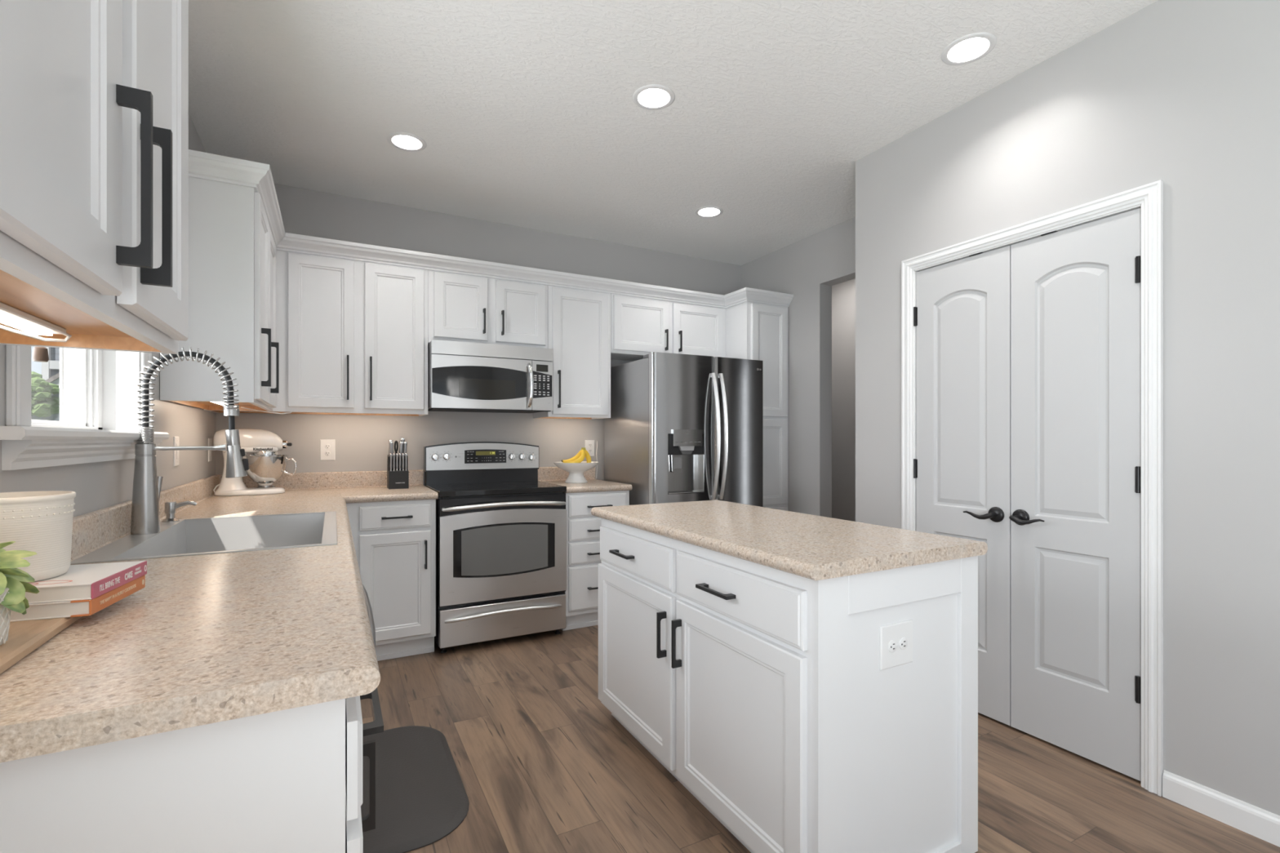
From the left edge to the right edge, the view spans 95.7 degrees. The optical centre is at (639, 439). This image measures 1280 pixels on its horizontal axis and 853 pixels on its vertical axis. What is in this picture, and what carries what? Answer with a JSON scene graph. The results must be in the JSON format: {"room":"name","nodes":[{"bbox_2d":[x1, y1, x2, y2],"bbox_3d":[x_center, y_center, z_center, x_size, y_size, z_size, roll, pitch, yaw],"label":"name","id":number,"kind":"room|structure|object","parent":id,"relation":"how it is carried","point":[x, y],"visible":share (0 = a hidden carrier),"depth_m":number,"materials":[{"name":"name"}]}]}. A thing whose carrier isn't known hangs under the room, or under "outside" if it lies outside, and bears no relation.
{"room":"kitchen","nodes":[
{"label":"kitchen","id":0,"kind":"room"},
{"bbox_2d":[0,587,11,645],"bbox_3d":[-0.907,0.243,0.773,0.097,0.080,0.097,0,0,-28],"label":"pot","id":1,"kind":"object","parent":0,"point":[5,593],"depth_m":0.79,"materials":[{"name":"white ceramic"}]},
{"bbox_2d":[0,113,215,517],"bbox_3d":[-0.713,-0.148,-0.123,0.185,2.742,7.950,0,0,-28],"label":"wall","id":2,"kind":"structure","parent":0,"point":[97,486],"depth_m":1.88,"materials":[{"name":"grey paint"}]},
{"bbox_2d":[0,344,168,470],"bbox_3d":[-1.585,-0.492,1.586,0.243,1.110,1.134,0,0,-28],"label":"window","id":3,"kind":"structure","parent":2,"relation":"in","point":[97,423],"depth_m":1.76,"materials":[{"name":"white"}]},
{"bbox_2d":[31,346,48,362],"bbox_3d":[-1.547,-0.583,1.495,0.031,0.764,0.031,0,0,-28],"label":"hanging ornament","id":4,"kind":"object","parent":3,"relation":"hanging from","point":[39,353],"visible":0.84,"depth_m":1.49,"materials":[{"name":"brown"}]},
{"bbox_2d":[0,0,188,354],"bbox_3d":[-0.820,-0.620,0.694,0.386,0.914,0.794,0,0,-28],"label":"upper cabinet","id":5,"kind":"object","parent":2,"relation":"attached to","point":[94,94],"visible":1,"depth_m":0.71,"materials":[{"name":"white wood"}]},
{"bbox_2d":[0,302,71,342],"bbox_3d":[-0.840,-0.175,0.685,0.052,0.024,0.676,0,0,-28],"label":"light","id":6,"kind":"object","parent":5,"relation":"attached to","point":[10,316],"visible":1,"depth_m":0.89,"materials":[{"name":"white plastic"}]},
{"bbox_2d":[173,436,179,466],"bbox_3d":[-1.978,0.051,2.472,0.007,0.126,0.075,0,0,-28],"label":"wall switch","id":7,"kind":"object","parent":2,"relation":"attached to","point":[175,439],"visible":1,"depth_m":2.45,"materials":[{"name":"white plastic"}]},
{"bbox_2d":[208,438,211,461],"bbox_3d":[-2.333,0.056,3.144,0.007,0.126,0.075,0,0,-28],"label":"wall switch","id":8,"kind":"object","parent":2,"relation":"attached to","point":[209,439],"visible":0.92,"depth_m":3.12,"materials":[{"name":"white plastic"}]},
{"bbox_2d":[160,177,279,411],"bbox_3d":[-1.904,-0.615,2.711,0.358,0.925,0.874,0,0,-28],"label":"upper cabinet","id":9,"kind":"object","parent":2,"relation":"attached to","point":[233,250],"visible":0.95,"depth_m":2.35,"materials":[{"name":"white wood"}]},
{"bbox_2d":[211,401,227,405],"bbox_3d":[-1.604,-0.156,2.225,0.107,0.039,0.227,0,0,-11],"label":"light","id":10,"kind":"object","parent":9,"relation":"attached to","point":[220,402],"depth_m":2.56,"materials":[{"name":"white plastic"}]},
{"bbox_2d":[240,406,292,413],"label":"power cord","id":11,"kind":"object","parent":9,"relation":"attached to","point":[241,406],"depth_m":3.10,"materials":[{"name":"white plastic"}]},
{"bbox_2d":[188,149,793,308],"bbox_3d":[-0.397,-1.077,3.476,3.737,0.084,0.936,0,0,-28],"label":"crown molding","id":12,"kind":"structure","parent":9,"relation":"attached to","point":[202,165],"depth_m":3.47,"materials":[{"name":"white wood"}]},
{"bbox_2d":[70,470,422,561],"bbox_3d":[-1.178,0.251,2.150,1.114,0.100,3.202,0,0,-28],"label":"backsplash","id":13,"kind":"structure","parent":2,"relation":"attached to","point":[93,531],"depth_m":2.54,"materials":[{"name":"stone"}]},
{"bbox_2d":[215,183,741,485],"bbox_3d":[-0.206,-0.148,4.561,5.095,2.742,0.145,0,0,-28],"label":"wall","id":14,"kind":"structure","parent":0,"point":[362,442],"depth_m":3.90,"materials":[{"name":"grey paint"}]},
{"bbox_2d":[208,249,427,416],"bbox_3d":[-1.844,-0.615,3.394,1.103,0.925,0.381,0,0,-28],"label":"upper cabinet","id":15,"kind":"object","parent":14,"relation":"attached to","point":[352,335],"visible":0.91,"depth_m":3.32,"materials":[{"name":"white wood"}]},
{"bbox_2d":[320,439,335,460],"bbox_3d":[-1.923,0.065,3.565,0.082,0.128,0.009,0,0,-28],"label":"wall outlet","id":16,"kind":"object","parent":14,"relation":"attached to","point":[327,446],"visible":1,"depth_m":3.56,"materials":[{"name":"white plastic"}]},
{"bbox_2d":[324,444,330,448],"bbox_3d":[-1.922,0.043,3.563,0.031,0.033,0.003,0,0,-28],"label":"socket","id":17,"kind":"object","parent":16,"relation":"attached to","point":[326,446],"depth_m":3.56,"materials":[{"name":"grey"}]},
{"bbox_2d":[324,450,330,456],"bbox_3d":[-1.922,0.086,3.563,0.031,0.033,0.003,0,0,-28],"label":"socket","id":18,"kind":"object","parent":16,"relation":"attached to","point":[327,453],"depth_m":3.56,"materials":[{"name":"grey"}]},
{"bbox_2d":[427,269,547,348],"bbox_3d":[-1.019,-0.835,3.831,0.760,0.485,0.381,0,0,-28],"label":"upper cabinet","id":19,"kind":"object","parent":14,"relation":"attached to","point":[462,308],"visible":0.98,"depth_m":3.68,"materials":[{"name":"white wood"}]},
{"bbox_2d":[427,339,552,413],"bbox_3d":[-0.991,-0.387,3.774,0.752,0.410,0.507,0,0,-28],"label":"microwave","id":20,"kind":"object","parent":19,"relation":"attached to","point":[463,376],"visible":0.99,"depth_m":3.58,"materials":[{"name":"grey metal"}]},
{"bbox_2d":[537,466,595,480],"bbox_3d":[-0.545,0.251,4.282,0.460,0.100,0.026,0,0,-28],"label":"backsplash","id":21,"kind":"structure","parent":14,"relation":"attached to","point":[544,473],"depth_m":4.23,"materials":[{"name":"stone"}]},
{"bbox_2d":[533,284,610,419],"bbox_3d":[-0.476,-0.615,4.118,0.464,0.925,0.381,0,0,-28],"label":"upper cabinet","id":22,"kind":"object","parent":14,"relation":"attached to","point":[579,321],"visible":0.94,"depth_m":3.99,"materials":[{"name":"white wood"}]},
{"bbox_2d":[585,440,594,456],"bbox_3d":[-0.379,0.066,4.383,0.078,0.122,0.009,0,0,-28],"label":"wall outlet","id":23,"kind":"object","parent":14,"relation":"attached to","point":[589,444],"visible":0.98,"depth_m":4.38,"materials":[{"name":"white plastic"}]},
{"bbox_2d":[595,440,597,479],"bbox_3d":[-0.329,0.156,4.395,0.010,0.287,0.033,0,0,17],"label":"power cord","id":24,"kind":"object","parent":23,"relation":"hanging from","point":[597,441],"visible":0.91,"depth_m":4.40,"materials":[{"name":"white plastic"}]},
{"bbox_2d":[610,293,725,361],"bbox_3d":[0.171,-0.846,4.461,0.998,0.462,0.381,0,0,-28],"label":"upper cabinet","id":25,"kind":"object","parent":14,"relation":"attached to","point":[640,326],"visible":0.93,"depth_m":4.29,"materials":[{"name":"white wood"}]},
{"bbox_2d":[188,0,1157,265],"bbox_3d":[1.534,-1.529,1.067,5.290,0.020,7.950,0,0,-28],"label":"ceiling","id":26,"kind":"structure","parent":0,"point":[526,113],"depth_m":2.53,"materials":[{"name":"white paint"}]},
{"bbox_2d":[386,132,426,151],"bbox_3d":[-1.190,-1.554,2.957,0.190,0.080,0.190,0,0,-28],"label":"recessed light","id":27,"kind":"object","parent":26,"relation":"in","point":[402,140],"visible":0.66,"depth_m":3.00,"materials":[{"name":"white plastic"}]},
{"bbox_2d":[632,84,675,110],"bbox_3d":[0.061,-1.554,2.573,0.190,0.080,0.190,0,0,-28],"label":"recessed light","id":28,"kind":"object","parent":26,"relation":"in","point":[651,97],"visible":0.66,"depth_m":2.62,"materials":[{"name":"white"}]},
{"bbox_2d":[694,205,723,217],"bbox_3d":[0.460,-1.554,3.865,0.190,0.080,0.190,0,0,-28],"label":"recessed light","id":29,"kind":"object","parent":26,"relation":"in","point":[704,211],"visible":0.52,"depth_m":3.92,"materials":[{"name":"white"}]},
{"bbox_2d":[940,32,996,65],"bbox_3d":[1.278,-1.554,2.255,0.190,0.080,0.190,0,0,-28],"label":"recessed light","id":30,"kind":"object","parent":26,"relation":"in","point":[971,47],"visible":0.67,"depth_m":2.29,"materials":[{"name":"white"}]},
{"bbox_2d":[741,217,855,517],"bbox_3d":[1.727,-0.148,3.039,0.635,2.742,4.355,0,0,-28],"label":"wall","id":31,"kind":"structure","parent":0,"point":[807,268],"depth_m":4.32,"materials":[{"name":"grey paint"}]},
{"bbox_2d":[360,625,1279,852],"bbox_3d":[1.534,1.253,1.067,5.290,0.060,7.950,0,0,-28],"label":"floor","id":32,"kind":"structure","parent":0,"point":[543,766],"depth_m":2.06,"materials":[{"name":"wood"}]},
{"bbox_2d":[0,687,383,852],"bbox_3d":[-0.735,0.781,0.829,0.664,0.884,0.383,0,0,-28],"label":"base cabinet","id":33,"kind":"object","parent":32,"relation":"on","point":[290,780],"visible":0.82,"depth_m":0.72,"materials":[{"name":"white wood"}]},
{"bbox_2d":[362,584,375,645],"bbox_3d":[-0.961,0.773,1.279,0.669,0.860,0.616,0,0,-28],"label":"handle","id":34,"kind":"object","parent":32,"relation":"on","point":[366,598],"visible":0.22,"depth_m":1.38,"materials":[{"name":"silver metal"}]},
{"bbox_2d":[346,499,435,661],"bbox_3d":[-1.498,0.781,3.421,0.474,0.884,0.658,0,0,-28],"label":"base cabinet","id":35,"kind":"object","parent":32,"relation":"on","point":[394,542],"visible":0.83,"depth_m":3.19,"materials":[{"name":"white wood"}]},
{"bbox_2d":[0,470,438,763],"bbox_3d":[-1.178,0.270,2.150,1.114,0.138,3.202,0,0,-28],"label":"countertop","id":36,"kind":"structure","parent":35,"relation":"on","point":[214,637],"depth_m":0.88,"materials":[{"name":"stone"}]},
{"bbox_2d":[0,616,82,674],"bbox_3d":[-0.944,0.292,0.773,0.199,0.018,0.480,0,0,-28],"label":"cutting board","id":37,"kind":"object","parent":36,"relation":"on","point":[25,637],"visible":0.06,"depth_m":0.84,"materials":[{"name":"brown wood"}]},
{"bbox_2d":[0,541,39,645],"bbox_3d":[-0.909,0.211,0.773,0.149,0.144,0.136,0,0,-28],"label":"potted succulent","id":38,"kind":"object","parent":37,"relation":"on","point":[14,586],"visible":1,"depth_m":0.80,"materials":[{"name":"green plant"}]},
{"bbox_2d":[9,574,145,622],"bbox_3d":[-1.018,0.271,0.981,0.223,0.025,0.189,0,0,-20],"label":"cookbook","id":39,"kind":"object","parent":37,"relation":"on","point":[45,611],"visible":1,"depth_m":0.93,"materials":[{"name":"white"}]},
{"bbox_2d":[25,560,146,604],"bbox_3d":[-1.014,0.245,0.984,0.219,0.026,0.187,0,0,-20],"label":"cookbook","id":40,"kind":"object","parent":39,"relation":"on","point":[83,581],"visible":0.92,"depth_m":0.96,"materials":[{"name":"white paper"}]},
{"bbox_2d":[0,490,75,582],"bbox_3d":[-1.042,0.162,0.963,0.149,0.140,0.149,0,0,-28],"label":"ceramic pot","id":41,"kind":"object","parent":40,"relation":"on","point":[41,522],"visible":0.91,"depth_m":0.94,"materials":[{"name":"white ceramic"}]},
{"bbox_2d":[28,580,72,585],"bbox_3d":[-1.002,0.232,0.913,0.162,0.001,0.034,0,0,-28],"label":"print","id":42,"kind":"object","parent":40,"relation":"on","point":[42,582],"depth_m":0.93},
{"bbox_2d":[130,346,248,535],"bbox_3d":[-1.477,-0.002,1.918,0.309,0.599,0.123,0,0,-28],"label":"faucet","id":43,"kind":"object","parent":36,"relation":"on","point":[147,486],"visible":0.97,"depth_m":1.84,"materials":[{"name":"silver metal"}]},
{"bbox_2d":[70,511,337,564],"bbox_3d":[-1.318,0.402,1.895,0.576,0.208,0.842,0,0,-28],"label":"sink","id":44,"kind":"object","parent":36,"relation":"in","point":[208,535],"visible":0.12,"depth_m":2.18,"materials":[{"name":"silver metal"}]},
{"bbox_2d":[161,500,197,522],"bbox_3d":[-1.684,0.262,2.118,0.105,0.072,0.052,0,0,-28],"label":"soap dispenser","id":45,"kind":"object","parent":44,"relation":"on","point":[170,508],"visible":1,"depth_m":2.10,"materials":[{"name":"silver metal"}]},
{"bbox_2d":[213,428,297,496],"bbox_3d":[-2.122,0.120,3.205,0.388,0.359,0.221,0,0,-28],"label":"stand mixer","id":46,"kind":"object","parent":36,"relation":"on","point":[266,466],"visible":0.91,"depth_m":3.15,"materials":[{"name":"white metal"}]},
{"bbox_2d":[243,454,297,488],"bbox_3d":[-2.066,0.179,3.234,0.262,0.182,0.221,0,0,-28],"label":"bowl","id":47,"kind":"object","parent":46,"relation":"on","point":[264,470],"depth_m":3.17,"materials":[{"name":"silver metal"}]},
{"bbox_2d":[386,454,408,488],"bbox_3d":[-1.497,0.198,3.580,0.112,0.206,0.131,0,0,-28],"label":"knife block","id":48,"kind":"object","parent":36,"relation":"on","point":[397,479],"visible":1,"depth_m":3.54,"materials":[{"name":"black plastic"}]},
{"bbox_2d":[388,441,393,456],"bbox_3d":[-1.529,0.058,3.558,0.028,0.089,0.024,0,0,-28],"label":"kitchen knife","id":49,"kind":"object","parent":48,"relation":"on","point":[391,443],"visible":0.9,"depth_m":3.55,"materials":[{"name":"grey metal"}]},
{"bbox_2d":[390,453,391,471],"bbox_3d":[-1.513,0.139,3.519,0.013,0.108,0.016,0,0,-28],"label":"steak knife","id":50,"kind":"object","parent":48,"relation":"in","point":[390,453],"visible":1,"depth_m":3.51,"materials":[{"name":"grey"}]},
{"bbox_2d":[392,453,395,471],"bbox_3d":[-1.498,0.139,3.527,0.013,0.108,0.016,0,0,-28],"label":"steak knife","id":51,"kind":"object","parent":48,"relation":"in","point":[393,454],"visible":1,"depth_m":3.52,"materials":[{"name":"grey"}]},
{"bbox_2d":[394,440,398,455],"bbox_3d":[-1.509,0.054,3.586,0.027,0.095,0.020,0,0,-28],"label":"scissors","id":52,"kind":"object","parent":48,"relation":"on","point":[395,442],"visible":0.96,"depth_m":3.58,"materials":[{"name":"black plastic"}]},
{"bbox_2d":[395,453,398,471],"bbox_3d":[-1.483,0.139,3.535,0.013,0.108,0.016,0,0,-28],"label":"steak knife","id":53,"kind":"object","parent":48,"relation":"in","point":[397,454],"visible":1,"depth_m":3.53,"materials":[{"name":"grey metal"}]},
{"bbox_2d":[399,453,401,471],"bbox_3d":[-1.467,0.139,3.543,0.013,0.108,0.016,0,0,-28],"label":"steak knife","id":54,"kind":"object","parent":48,"relation":"in","point":[400,454],"visible":1,"depth_m":3.54,"materials":[{"name":"grey metal"}]},
{"bbox_2d":[399,441,404,455],"bbox_3d":[-1.477,0.058,3.585,0.029,0.089,0.024,0,0,-28],"label":"kitchen knife","id":55,"kind":"object","parent":48,"relation":"on","point":[401,443],"visible":0.9,"depth_m":3.58,"materials":[{"name":"grey metal"}]},
{"bbox_2d":[400,437,404,453],"bbox_3d":[-1.485,0.048,3.624,0.029,0.116,0.024,0,0,-28],"label":"kitchen knife","id":56,"kind":"object","parent":48,"relation":"on","point":[402,439],"visible":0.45,"depth_m":3.62,"materials":[{"name":"grey metal"}]},
{"bbox_2d":[402,453,404,471],"bbox_3d":[-1.452,0.139,3.551,0.013,0.108,0.016,0,0,-28],"label":"steak knife","id":57,"kind":"object","parent":48,"relation":"in","point":[402,453],"visible":1,"depth_m":3.54,"materials":[{"name":"grey metal"}]},
{"bbox_2d":[403,441,407,455],"bbox_3d":[-1.457,0.059,3.596,0.024,0.086,0.024,0,0,-28],"label":"kitchen knife","id":58,"kind":"object","parent":48,"relation":"on","point":[405,445],"visible":0.77,"depth_m":3.59,"materials":[{"name":"grey metal"}]},
{"bbox_2d":[404,453,407,471],"bbox_3d":[-1.437,0.139,3.559,0.013,0.108,0.016,0,0,-28],"label":"steak knife","id":59,"kind":"object","parent":48,"relation":"in","point":[406,454],"visible":1,"depth_m":3.55,"materials":[{"name":"grey metal"}]},
{"bbox_2d":[360,725,469,852],"bbox_3d":[-0.882,1.214,2.067,0.435,0.016,0.802,0,0,-28],"label":"kitchen mat","id":60,"kind":"object","parent":32,"relation":"on","point":[421,797],"visible":0.59,"depth_m":1.99,"materials":[{"name":"grey rubber"}]},
{"bbox_2d":[423,441,566,653],"bbox_3d":[-0.923,0.620,3.682,0.764,1.206,0.708,0,0,-28],"label":"range","id":61,"kind":"object","parent":32,"relation":"on","point":[501,530],"visible":0.98,"depth_m":3.46,"materials":[{"name":"silver metal"}]},
{"bbox_2d":[425,480,566,497],"bbox_3d":[-0.922,0.310,3.680,0.760,0.034,0.552,0,0,-28],"label":"cooktop","id":62,"kind":"object","parent":61,"relation":"in","point":[443,488],"depth_m":3.55,"materials":[{"name":"black glass"}]},
{"bbox_2d":[561,490,629,631],"bbox_3d":[-0.400,0.781,4.002,0.451,0.884,0.658,0,0,-28],"label":"base cabinet","id":63,"kind":"object","parent":32,"relation":"on","point":[583,528],"visible":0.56,"depth_m":3.70,"materials":[{"name":"painted wood"},{"name":"black metal"}]},
{"bbox_2d":[537,466,631,493],"bbox_3d":[-0.403,0.270,4.014,0.460,0.138,0.632,0,0,-28],"label":"countertop","id":64,"kind":"structure","parent":63,"relation":"on","point":[554,475],"depth_m":4.01,"materials":[{"name":"stone"}]},
{"bbox_2d":[553,461,599,483],"bbox_3d":[-0.446,0.230,4.052,0.318,0.142,0.318,0,0,-28],"label":"footed bowl","id":65,"kind":"object","parent":64,"relation":"on","point":[575,470],"visible":0.94,"depth_m":3.98,"materials":[{"name":"white ceramic"}]},
{"bbox_2d":[561,447,591,462],"bbox_3d":[-0.454,0.119,4.045,0.233,0.124,0.140,0,0,-28],"label":"banana bunch","id":66,"kind":"object","parent":65,"relation":"on","point":[578,458],"visible":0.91,"depth_m":4.04,"materials":[{"name":"yellow food"}]},
{"bbox_2d":[604,351,763,506],"bbox_3d":[0.328,0.333,4.192,0.906,1.780,0.868,0,0,-28],"label":"refrigerator","id":67,"kind":"object","parent":32,"relation":"on","point":[680,428],"visible":0.68,"depth_m":3.87,"materials":[{"name":"silver metal"}]},
{"bbox_2d":[667,433,702,454],"bbox_3d":[0.288,0.033,3.822,0.269,0.137,0.048,0,0,-28],"label":"water dispenser","id":68,"kind":"object","parent":67,"relation":"attached to","point":[673,447],"depth_m":3.78,"materials":[{"name":"black plastic"}]},
{"bbox_2d":[725,301,788,511],"bbox_3d":[0.847,0.073,4.688,0.404,2.300,0.614,0,0,-28],"label":"tall cabinet","id":69,"kind":"object","parent":32,"relation":"on","point":[754,331],"visible":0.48,"depth_m":4.45,"materials":[{"name":"white wood"}]},
{"bbox_2d":[598,517,977,852],"bbox_3d":[0.392,0.781,2.131,0.696,0.884,1.304,0,0,-28],"label":"kitchen island","id":70,"kind":"object","parent":32,"relation":"on","point":[763,691],"visible":0.88,"depth_m":1.64,"materials":[{"name":"white wood"}]},
{"bbox_2d":[591,499,987,580],"bbox_3d":[0.404,0.320,2.134,0.700,0.038,1.334,0,0,-28],"label":"island countertop","id":71,"kind":"structure","parent":70,"relation":"on","point":[809,546],"depth_m":1.79,"materials":[{"name":"stone"}]},
{"bbox_2d":[880,619,912,670],"bbox_3d":[0.695,0.555,1.565,0.128,0.116,0.009,0,0,-28],"label":"wall outlet","id":72,"kind":"object","parent":70,"relation":"attached to","point":[896,638],"visible":1,"depth_m":1.56,"materials":[{"name":"white plastic"}]},
{"bbox_2d":[888,640,897,653],"bbox_3d":[0.677,0.555,1.552,0.031,0.033,0.003,0,0,-28],"label":"socket","id":73,"kind":"object","parent":72,"relation":"attached to","point":[892,644],"depth_m":1.55,"materials":[{"name":"grey plastic"}]},
{"bbox_2d":[899,637,907,649],"bbox_3d":[0.715,0.555,1.573,0.031,0.033,0.003,0,0,-28],"label":"socket","id":74,"kind":"object","parent":72,"relation":"attached to","point":[903,641],"depth_m":1.57,"materials":[{"name":"grey plastic"}]},
{"bbox_2d":[831,278,855,521],"bbox_3d":[2.466,-0.148,3.374,0.984,2.742,4.455,0,0,-28],"label":"wall","id":75,"kind":"structure","parent":0,"point":[843,294],"depth_m":5.33,"materials":[{"name":"grey paint"}]},
{"bbox_2d":[855,0,1279,815],"bbox_3d":[2.593,-0.148,0.607,0.110,2.742,5.846,0,0,-28],"label":"wall","id":76,"kind":"structure","parent":0,"point":[1184,95],"depth_m":1.95,"materials":[{"name":"grey paint"}]},
{"bbox_2d":[913,245,1010,725],"bbox_3d":[1.442,0.193,2.643,0.100,2.035,0.458,0,0,-28],"label":"door","id":77,"kind":"structure","parent":76,"relation":"in","point":[962,314],"depth_m":2.59,"materials":[{"name":"white paint"}]},
{"bbox_2d":[901,179,1163,796],"bbox_3d":[1.595,0.167,2.463,0.117,2.112,1.024,0,0,-28],"label":"door frame","id":78,"kind":"structure","parent":76,"relation":"attached to","point":[1148,197],"depth_m":2.03,"materials":[{"name":"white wood"}]},
{"bbox_2d":[1008,208,1140,781],"bbox_3d":[1.657,0.193,2.238,0.100,2.035,0.450,0,0,-28],"label":"door","id":79,"kind":"structure","parent":76,"relation":"in","point":[1075,516],"depth_m":2.23,"materials":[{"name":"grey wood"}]},
{"bbox_2d":[1162,769,1279,847],"bbox_3d":[2.539,1.179,0.578,0.013,0.088,5.846,0,0,-28],"label":"baseboard","id":80,"kind":"structure","parent":76,"relation":"attached to","point":[1261,824],"depth_m":1.85,"materials":[{"name":"white wood"}]},
{"label":"outside","id":81,"kind":"structure","parent":0,"visible":0},
{"bbox_3d":[-21.097,1.698,6.934,29.200,0.050,48.000,0,0,-28],"label":"ground","id":82,"kind":"structure","parent":81,"visible":0},
{"bbox_2d":[31,371,59,417],"bbox_3d":[-9.046,0.328,8.331,1.042,2.689,0.727,0,0,-28],"label":"shrub","id":83,"kind":"object","parent":82,"relation":"on","point":[42,404],"visible":0.32,"depth_m":8.39,"materials":[{"name":"green plant"}]},
{"bbox_2d":[31,346,59,421],"bbox_3d":[-10.992,-1.802,12.692,5.150,6.950,7.280,0,0,-28],"label":"neighbor house","id":84,"kind":"structure","parent":82,"relation":"on","point":[51,369],"depth_m":10.95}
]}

